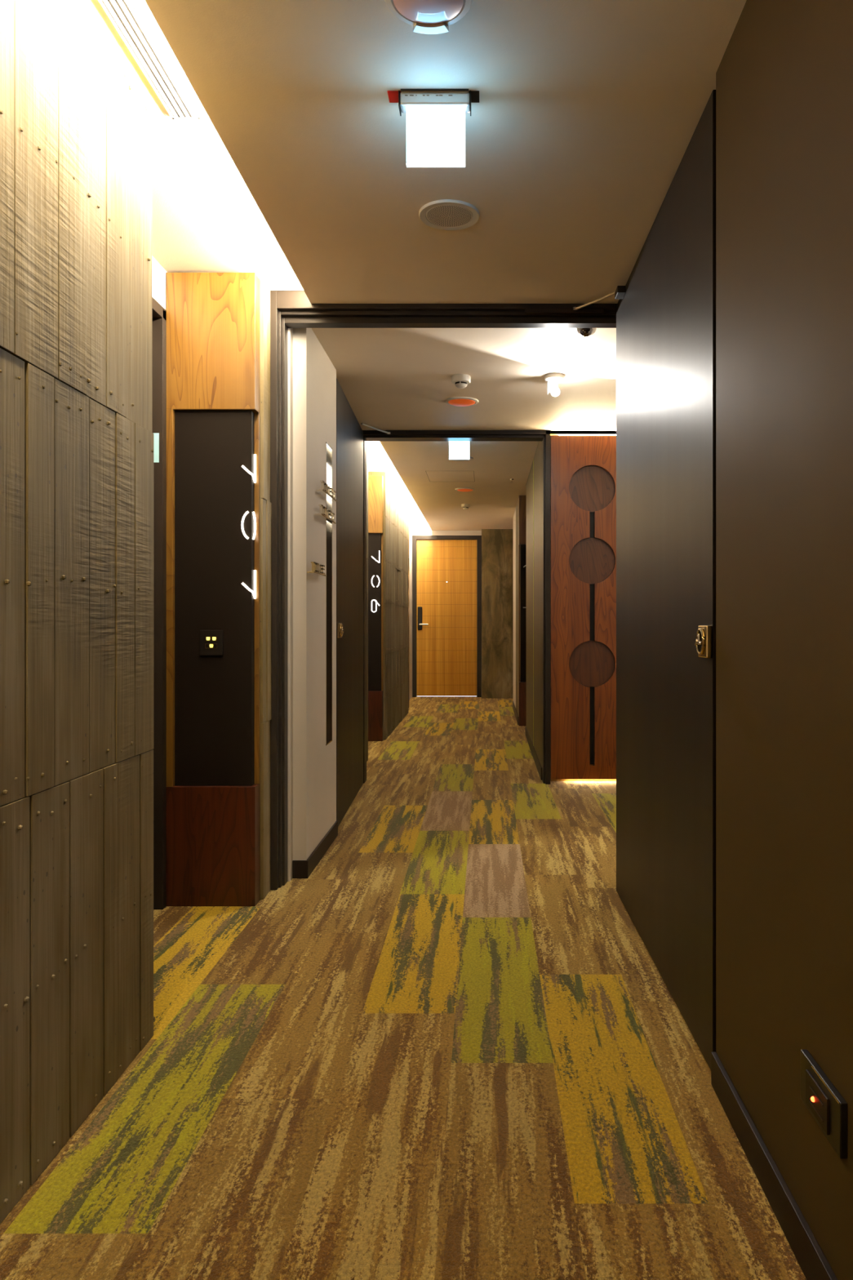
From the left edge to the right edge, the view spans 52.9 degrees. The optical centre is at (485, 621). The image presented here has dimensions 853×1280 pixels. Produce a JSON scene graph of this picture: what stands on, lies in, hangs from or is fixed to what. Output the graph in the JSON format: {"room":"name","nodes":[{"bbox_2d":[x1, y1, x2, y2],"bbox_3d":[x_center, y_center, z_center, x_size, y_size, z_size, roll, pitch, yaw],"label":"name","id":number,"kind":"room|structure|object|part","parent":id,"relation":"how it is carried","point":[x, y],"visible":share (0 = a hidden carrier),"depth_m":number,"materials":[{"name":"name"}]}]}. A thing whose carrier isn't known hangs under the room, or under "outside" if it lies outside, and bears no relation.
{"room":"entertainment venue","nodes":[
{"label":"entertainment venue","id":0,"kind":"room"},
{"bbox_2d":[0,0,155,1223],"bbox_3d":[-1.032,-0.140,0.387,0.306,2.480,3.774,0,0,0],"label":"wall","id":1,"kind":"structure","parent":0,"point":[77,436],"depth_m":1.82,"materials":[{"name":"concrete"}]},
{"bbox_2d":[153,433,159,462],"bbox_3d":[-1.275,-0.666,3.261,0.050,0.112,0.001,0,0,0],"label":"exit sign","id":2,"kind":"object","parent":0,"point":[156,436],"visible":0.36,"depth_m":3.26,"materials":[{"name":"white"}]},
{"bbox_2d":[151,256,166,309],"bbox_3d":[-1.345,-0.140,2.750,0.210,2.480,1.500,0,0,0],"label":"wall","id":3,"kind":"structure","parent":0,"point":[158,273],"depth_m":3.23,"materials":[{"name":"white paint"}]},
{"bbox_2d":[151,297,166,909],"bbox_3d":[-1.288,-0.052,2.792,0.105,2.305,1.013,0,0,0],"label":"door frame","id":4,"kind":"structure","parent":3,"relation":"attached to","point":[158,312],"depth_m":3.26,"materials":[{"name":"black metal"}]},
{"bbox_2d":[258,278,271,900],"bbox_3d":[-1.129,-0.140,3.438,0.502,2.480,0.124,0,0,0],"label":"wall","id":5,"kind":"structure","parent":0,"point":[265,505],"depth_m":3.41,"materials":[{"name":"paint"}]},
{"bbox_2d":[270,290,617,889],"bbox_3d":[-0.140,-0.130,3.560,1.520,2.460,0.120,0,0,0],"label":"door frame","id":6,"kind":"structure","parent":5,"relation":"attached to","point":[288,308],"depth_m":3.53,"materials":[{"name":"black metal"}]},
{"bbox_2d":[287,327,336,881],"bbox_3d":[-0.911,-0.110,4.700,0.278,2.420,2.160,0,0,0],"label":"wall","id":7,"kind":"structure","parent":0,"point":[311,374],"depth_m":3.69,"materials":[{"name":"white paint"}]},
{"bbox_2d":[292,820,337,878],"bbox_3d":[-0.804,1.062,4.032,0.081,0.075,0.745,0,0,0],"label":"baseboard","id":8,"kind":"structure","parent":7,"relation":"attached to","point":[300,868],"depth_m":3.81,"materials":[{"name":"black wood"}]},
{"bbox_2d":[306,561,325,576],"bbox_3d":[-0.755,-0.235,3.805,0.034,0.049,0.270,0,0,0],"label":"chrome lettering","id":9,"kind":"object","parent":7,"relation":"attached to","point":[317,569],"visible":1,"depth_m":3.77,"materials":[{"name":"silver metal"}]},
{"bbox_3d":[-0.748,-0.215,3.805,0.019,0.008,0.270,0,0,0],"label":"rail","id":10,"kind":"part","parent":9,"relation":"part of","materials":[{"name":"silver metal"}]},
{"bbox_2d":[315,504,335,524],"bbox_3d":[-0.755,-0.506,4.020,0.034,0.049,0.360,0,0,0],"label":"chrome lettering","id":11,"kind":"object","parent":7,"relation":"attached to","point":[325,513],"visible":1,"depth_m":3.96,"materials":[{"name":"silver metal"}]},
{"bbox_3d":[-0.748,-0.486,4.020,0.019,0.008,0.360,0,0,0],"label":"rail","id":12,"kind":"part","parent":11,"relation":"part of","materials":[{"name":"silver metal"}]},
{"bbox_2d":[315,480,337,502],"bbox_3d":[-0.755,-0.620,4.050,0.034,0.049,0.360,0,0,0],"label":"chrome lettering","id":13,"kind":"object","parent":7,"relation":"attached to","point":[326,491],"visible":1,"depth_m":4.00,"materials":[{"name":"silver metal"}]},
{"bbox_3d":[-0.748,-0.599,4.050,0.019,0.008,0.360,0,0,0],"label":"rail","id":14,"kind":"part","parent":13,"relation":"part of","materials":[{"name":"silver metal"}]},
{"bbox_2d":[325,441,332,745],"bbox_3d":[-0.802,-0.137,4.197,0.064,1.465,0.160,0,0,0],"label":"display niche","id":15,"kind":"object","parent":7,"relation":"in","point":[328,449],"visible":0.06,"depth_m":4.27,"materials":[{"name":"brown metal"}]},
{"bbox_2d":[336,378,390,826],"bbox_3d":[-0.759,-0.097,5.139,0.229,2.378,1.288,0,0,0],"label":"door","id":16,"kind":"structure","parent":7,"relation":"in","point":[349,433],"depth_m":5.00,"materials":[{"name":"brown paint"}]},
{"bbox_3d":[-0.780,0.045,4.545,0.016,0.080,0.080,0,0,0],"label":"pull plate","id":17,"kind":"part","parent":16,"relation":"part of","materials":[{"name":"gold metal"}]},
{"bbox_3d":[-0.726,-1.278,5.641,0.022,0.015,0.319,0,0,28],"label":"closer arm","id":18,"kind":"part","parent":16,"relation":"part of","materials":[{"name":"silver metal"}]},
{"bbox_2d":[366,444,408,761],"bbox_3d":[-1.184,-0.160,8.135,0.507,2.520,4.390,0,0,0],"label":"wall","id":19,"kind":"structure","parent":0,"point":[396,609],"depth_m":8.70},
{"bbox_2d":[0,696,806,1279],"bbox_3d":[0.153,1.100,5.633,3.605,0.001,14.532,0,0,0],"label":"floor","id":20,"kind":"structure","parent":0,"point":[451,1047],"depth_m":2.04,"materials":[{"name":"carpet"}]},
{"bbox_2d":[165,272,259,906],"bbox_3d":[-1.065,-0.126,3.337,0.344,2.452,0.074,0,0,0],"label":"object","id":21,"kind":"structure","parent":20,"relation":"on","point":[213,318],"depth_m":3.32,"materials":[{"name":"brown wood"}]},
{"bbox_2d":[200,630,222,655],"bbox_3d":[-1.065,0.081,3.312,0.089,0.098,0.010,0,0,0],"label":"switch plate","id":22,"kind":"object","parent":21,"relation":"attached to","point":[211,641],"visible":1,"depth_m":3.31,"materials":[{"name":"black plastic"}]},
{"bbox_3d":[-1.065,-1.087,3.337,0.344,0.529,0.074,0,0,0],"label":"panel","id":23,"kind":"part","parent":21,"relation":"part of","materials":[{"name":"brown wood"}]},
{"bbox_3d":[-1.065,0.869,3.337,0.344,0.462,0.074,0,0,0],"label":"panel","id":24,"kind":"part","parent":21,"relation":"part of","materials":[{"name":"red wood"}]},
{"bbox_3d":[-1.060,-0.093,3.338,0.299,1.460,0.040,0,0,0],"label":"black panel","id":25,"kind":"part","parent":21,"relation":"part of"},
{"bbox_2d":[368,475,383,741],"bbox_3d":[-1.126,-0.126,7.913,0.344,2.452,0.074,0,0,0],"label":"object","id":26,"kind":"structure","parent":20,"relation":"on","point":[375,483],"depth_m":7.89,"materials":[{"name":"brown wood"}]},
{"bbox_3d":[-1.121,-0.093,7.914,0.299,1.460,0.040,0,0,0],"label":"black panel","id":27,"kind":"part","parent":26,"relation":"part of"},
{"bbox_3d":[-1.126,-1.087,7.913,0.344,0.529,0.074,0,0,0],"label":"panel","id":28,"kind":"part","parent":26,"relation":"part of","materials":[{"name":"brown wood"}]},
{"bbox_3d":[-1.126,0.869,7.913,0.344,0.462,0.074,0,0,0],"label":"panel","id":29,"kind":"part","parent":26,"relation":"part of","materials":[{"name":"red wood"}]},
{"bbox_2d":[408,516,408,707],"bbox_3d":[-1.157,-0.126,10.957,0.344,2.452,0.074,0,0,0],"label":"column","id":30,"kind":"structure","parent":20,"relation":"on","point":[408,517],"depth_m":10.92,"materials":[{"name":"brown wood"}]},
{"bbox_3d":[-1.157,-1.087,10.957,0.344,0.529,0.074,0,0,0],"label":"panel","id":31,"kind":"part","parent":30,"relation":"part of","materials":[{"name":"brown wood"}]},
{"bbox_3d":[-1.157,0.869,10.957,0.344,0.462,0.074,0,0,0],"label":"panel","id":32,"kind":"part","parent":30,"relation":"part of","materials":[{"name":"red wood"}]},
{"bbox_2d":[518,495,526,725],"bbox_3d":[0.523,-0.126,9.067,0.344,2.452,0.074,0,0,0],"label":"door","id":33,"kind":"structure","parent":20,"relation":"on","point":[522,499],"depth_m":9.05,"materials":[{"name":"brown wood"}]},
{"bbox_3d":[0.523,-1.087,9.067,0.344,0.529,0.074,0,0,0],"label":"panel","id":34,"kind":"part","parent":33,"relation":"part of","materials":[{"name":"brown wood"}]},
{"bbox_3d":[0.523,0.869,9.067,0.344,0.462,0.074,0,0,0],"label":"panel","id":35,"kind":"part","parent":33,"relation":"part of","materials":[{"name":"red wood"}]},
{"bbox_3d":[0.518,-0.093,9.068,0.299,1.460,0.040,0,0,0],"label":"black panel","id":36,"kind":"part","parent":33,"relation":"part of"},
{"bbox_2d":[408,523,412,699],"bbox_3d":[-1.290,-0.160,9.745,0.420,2.520,5.910,0,0,0],"label":"wall","id":37,"kind":"structure","parent":0,"point":[410,525],"depth_m":12.18,"materials":[{"name":"white paint"}]},
{"bbox_2d":[82,0,746,530],"bbox_3d":[0.225,-1.425,5.600,3.450,0.250,14.200,0,0,0],"label":"ceiling","id":38,"kind":"structure","parent":0,"point":[292,172],"depth_m":2.54,"materials":[{"name":"paint"}]},
{"bbox_2d":[97,0,199,119],"bbox_3d":[-0.807,-1.357,1.300,0.075,0.005,2.000,0,0,0],"label":"ceiling vent","id":39,"kind":"object","parent":38,"relation":"in","point":[126,16],"visible":1,"depth_m":2.04,"materials":[{"name":"white plastic"}]},
{"bbox_2d":[392,482,413,505],"bbox_3d":[-0.900,-1.397,9.375,0.060,0.005,1.650,0,0,0],"label":"ceiling light","id":40,"kind":"object","parent":38,"relation":"in","point":[398,486],"visible":1,"depth_m":9.26,"materials":[{"name":"white plastic"}]},
{"bbox_2d":[384,0,472,34],"bbox_3d":[-0.120,-1.295,1.778,0.186,0.022,0.189,0,0,0],"label":"recessed light","id":41,"kind":"object","parent":38,"relation":"in","point":[426,16],"visible":1,"depth_m":1.81,"materials":[{"name":"beige plastic"}]},
{"bbox_2d":[387,88,479,167],"bbox_3d":[-0.129,-1.219,2.117,0.226,0.174,0.054,0,0,0],"label":"exit sign","id":42,"kind":"object","parent":38,"relation":"hanging from","point":[436,121],"visible":1,"depth_m":2.12,"materials":[{"name":"white plastic"}]},
{"bbox_2d":[404,94,452,96],"bbox_3d":[-0.141,-1.295,2.098,0.117,0.002,0.001,0,0,0],"label":"print","id":43,"kind":"object","parent":42,"relation":"attached to","point":[405,95],"depth_m":2.10,"materials":[{"name":"grey"}]},
{"bbox_3d":[-0.124,-1.206,2.118,0.140,0.140,0.004,0,0,0],"label":"lit panel","id":44,"kind":"part","parent":42,"relation":"part of","materials":[{"name":"white plastic"}]},
{"bbox_2d":[418,199,479,230],"bbox_3d":[-0.117,-1.302,2.734,0.195,0.008,0.195,0,0,0],"label":"ceiling speaker","id":45,"kind":"object","parent":38,"relation":"attached to","point":[444,214],"visible":1,"depth_m":2.73,"materials":[{"name":"beige plastic"}]},
{"bbox_2d":[426,204,472,226],"bbox_3d":[-0.117,-1.302,2.734,0.151,0.004,0.151,0,0,0],"label":"grille","id":46,"kind":"object","parent":45,"relation":"attached to","point":[437,215],"depth_m":2.73,"materials":[{"name":"grey metal"}]},
{"bbox_2d":[448,441,469,459],"bbox_3d":[-0.192,-1.253,6.109,0.178,0.174,0.043,0,0,0],"label":"exit sign","id":47,"kind":"object","parent":38,"relation":"hanging from","point":[457,450],"visible":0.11,"depth_m":6.11,"materials":[{"name":"white plastic"}]},
{"bbox_2d":[451,373,471,388],"bbox_3d":[-0.131,-1.270,4.520,0.102,0.059,0.102,0,0,0],"label":"smoke detector","id":48,"kind":"object","parent":38,"relation":"attached to","point":[460,380],"visible":1,"depth_m":4.49,"materials":[{"name":"beige plastic"}]},
{"bbox_2d":[444,396,478,406],"bbox_3d":[-0.141,-1.289,5.020,0.198,0.022,0.198,0,0,0],"label":"recessed light","id":49,"kind":"object","parent":38,"relation":"in","point":[455,401],"visible":1,"depth_m":4.98,"materials":[{"name":"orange plastic"}]},
{"bbox_2d":[450,456,473,461],"bbox_3d":[-0.200,-1.336,6.980,0.195,0.008,0.195,0,0,0],"label":"ceiling speaker","id":50,"kind":"object","parent":38,"relation":"attached to","point":[470,458],"visible":0.26,"depth_m":7.03,"materials":[{"name":"beige plastic"}]},
{"bbox_2d":[455,487,475,491],"bbox_3d":[-0.209,-1.329,8.610,0.200,0.022,0.200,0,0,0],"label":"recessed light","id":51,"kind":"object","parent":38,"relation":"in","point":[463,489],"visible":1,"depth_m":8.56,"materials":[{"name":"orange plastic"}]},
{"bbox_2d":[461,503,470,509],"bbox_3d":[-0.229,-1.310,9.720,0.102,0.059,0.102,0,0,0],"label":"smoke detector","id":52,"kind":"object","parent":38,"relation":"attached to","point":[465,506],"visible":1,"depth_m":9.69,"materials":[{"name":"beige plastic"}]},
{"bbox_2d":[544,373,564,396],"bbox_3d":[0.362,-1.244,4.500,0.102,0.112,0.102,0,0,0],"label":"lamp","id":53,"kind":"object","parent":38,"relation":"attached to","point":[552,380],"visible":1,"depth_m":4.48,"materials":[{"name":"beige plastic"}]},
{"bbox_3d":[0.366,-1.212,4.492,0.047,0.047,0.047,0,0,0],"label":"bulb","id":54,"kind":"part","parent":53,"relation":"part of","materials":[{"name":"white"}]},
{"bbox_2d":[576,328,596,337],"bbox_3d":[0.442,-1.274,3.739,0.092,0.059,0.094,0,0,0],"label":"dome camera","id":55,"kind":"object","parent":38,"relation":"attached to","point":[585,332],"visible":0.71,"depth_m":3.71,"materials":[{"name":"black plastic"}]},
{"bbox_2d":[412,526,481,535],"bbox_3d":[-0.755,-0.165,12.610,1.390,2.530,0.220,0,0,0],"label":"wall","id":56,"kind":"structure","parent":0,"point":[416,531],"depth_m":12.50,"materials":[{"name":"white paint"}]},
{"bbox_2d":[416,539,476,696],"bbox_3d":[-0.574,-0.055,12.556,0.888,2.310,0.128,0,0,0],"label":"door","id":57,"kind":"structure","parent":56,"relation":"in","point":[446,569],"depth_m":12.56,"materials":[{"name":"brown wood"}]},
{"bbox_3d":[-0.969,-0.055,12.546,0.067,0.340,0.028,0,0,0],"label":"lock plate","id":58,"kind":"part","parent":57,"relation":"part of","materials":[{"name":"black plastic"}]},
{"bbox_2d":[417,695,476,696],"bbox_3d":[-0.575,1.094,12.610,0.880,0.012,0.020,0,0,0],"label":"light","id":59,"kind":"object","parent":57,"relation":"attached to","point":[417,695],"depth_m":12.60,"materials":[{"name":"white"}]},
{"bbox_2d":[412,535,481,697],"bbox_3d":[-0.570,-0.085,12.560,1.012,2.369,0.120,0,0,0],"label":"door frame","id":60,"kind":"structure","parent":56,"relation":"attached to","point":[478,538],"depth_m":12.50,"materials":[{"name":"black metal"}]},
{"bbox_2d":[481,528,513,697],"bbox_3d":[0.205,-0.135,12.500,0.530,2.470,0.400,0,0,0],"label":"wall","id":61,"kind":"structure","parent":0,"point":[497,544],"depth_m":12.30,"materials":[{"name":"concrete"}]},
{"bbox_2d":[513,499,519,714],"bbox_3d":[0.576,-0.135,10.038,0.449,2.470,1.864,0,0,0],"label":"wall","id":62,"kind":"structure","parent":0,"point":[517,505],"depth_m":9.83,"materials":[{"name":"paint"}]},
{"bbox_2d":[512,700,518,724],"bbox_3d":[0.347,1.055,10.038,0.008,0.090,1.864,0,0,0],"label":"baseboard","id":63,"kind":"structure","parent":62,"relation":"attached to","point":[513,705],"depth_m":9.87,"materials":[{"name":"black wood"}]},
{"bbox_2d":[526,441,542,766],"bbox_3d":[0.596,-0.135,7.520,0.408,2.470,3.160,0,0,0],"label":"wall","id":64,"kind":"structure","parent":0,"point":[538,455],"depth_m":6.79,"materials":[{"name":"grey paint"}]},
{"bbox_2d":[533,458,533,746],"bbox_3d":[0.400,-0.161,6.995,0.020,2.349,0.018,0,0,0],"label":"metal strip","id":65,"kind":"object","parent":64,"relation":"attached to","point":[533,459],"visible":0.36,"depth_m":6.99,"materials":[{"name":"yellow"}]},
{"bbox_2d":[525,726,542,780],"bbox_3d":[0.388,1.058,7.120,0.008,0.085,2.360,0,0,0],"label":"baseboard","id":66,"kind":"structure","parent":64,"relation":"attached to","point":[536,760],"depth_m":6.76,"materials":[{"name":"black wood"}]},
{"bbox_2d":[550,434,616,781],"bbox_3d":[1.194,-0.110,5.930,1.512,2.420,0.060,0,0,0],"label":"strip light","id":67,"kind":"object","parent":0,"point":[551,780],"depth_m":5.90,"materials":[{"name":"white paint"}]},
{"bbox_2d":[550,430,616,434],"bbox_3d":[-0.275,-0.160,5.860,2.450,2.520,0.160,0,0,0],"label":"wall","id":68,"kind":"structure","parent":0,"point":[593,432],"depth_m":5.84,"materials":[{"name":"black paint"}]},
{"bbox_2d":[362,430,550,784],"bbox_3d":[-0.224,-0.100,5.855,1.323,2.400,0.150,0,0,0],"label":"door frame","id":69,"kind":"structure","parent":68,"relation":"attached to","point":[544,436],"depth_m":5.82,"materials":[{"name":"black metal"}]},
{"bbox_2d":[550,435,616,778],"bbox_3d":[0.871,-0.101,5.831,0.858,2.337,0.062,0,0,0],"label":"panel","id":70,"kind":"object","parent":68,"relation":"attached to","point":[583,468],"visible":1,"depth_m":5.80,"materials":[{"name":"brown wood"}]},
{"bbox_2d":[715,0,852,1279],"bbox_3d":[0.649,-0.113,1.000,0.202,2.426,5.000,0,0,0],"label":"wall","id":71,"kind":"structure","parent":0,"point":[784,73],"depth_m":1.58,"materials":[{"name":"brown paint"}]},
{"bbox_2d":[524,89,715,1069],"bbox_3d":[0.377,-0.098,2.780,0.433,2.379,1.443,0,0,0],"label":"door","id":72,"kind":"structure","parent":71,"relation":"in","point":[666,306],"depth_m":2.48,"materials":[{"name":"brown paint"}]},
{"bbox_3d":[0.448,-1.281,3.389,0.020,0.013,0.283,0,0,-38],"label":"closer arm","id":73,"kind":"part","parent":72,"relation":"part of","materials":[{"name":"silver metal"}]},
{"bbox_3d":[0.531,0.048,2.098,0.003,0.060,0.060,0,0,0],"label":"dish","id":74,"kind":"part","parent":72,"relation":"part of","materials":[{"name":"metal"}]},
{"bbox_3d":[0.539,0.048,2.098,0.016,0.080,0.080,0,0,0],"label":"pull plate","id":75,"kind":"part","parent":72,"relation":"part of","materials":[{"name":"gold metal"}]},
{"bbox_2d":[711,1052,838,1279],"bbox_3d":[0.542,1.061,0.265,0.012,0.078,3.530,0,0,0],"label":"baseboard","id":76,"kind":"structure","parent":71,"relation":"attached to","point":[815,1265],"depth_m":1.60,"materials":[{"name":"black wood"}]},
{"bbox_2d":[800,1049,848,1158],"bbox_3d":[0.538,0.770,1.373,0.021,0.084,0.165,0,0,0],"label":"wall socket","id":77,"kind":"object","parent":71,"relation":"attached to","point":[828,1107],"visible":1,"depth_m":1.35,"materials":[{"name":"black plastic"}]}
]}

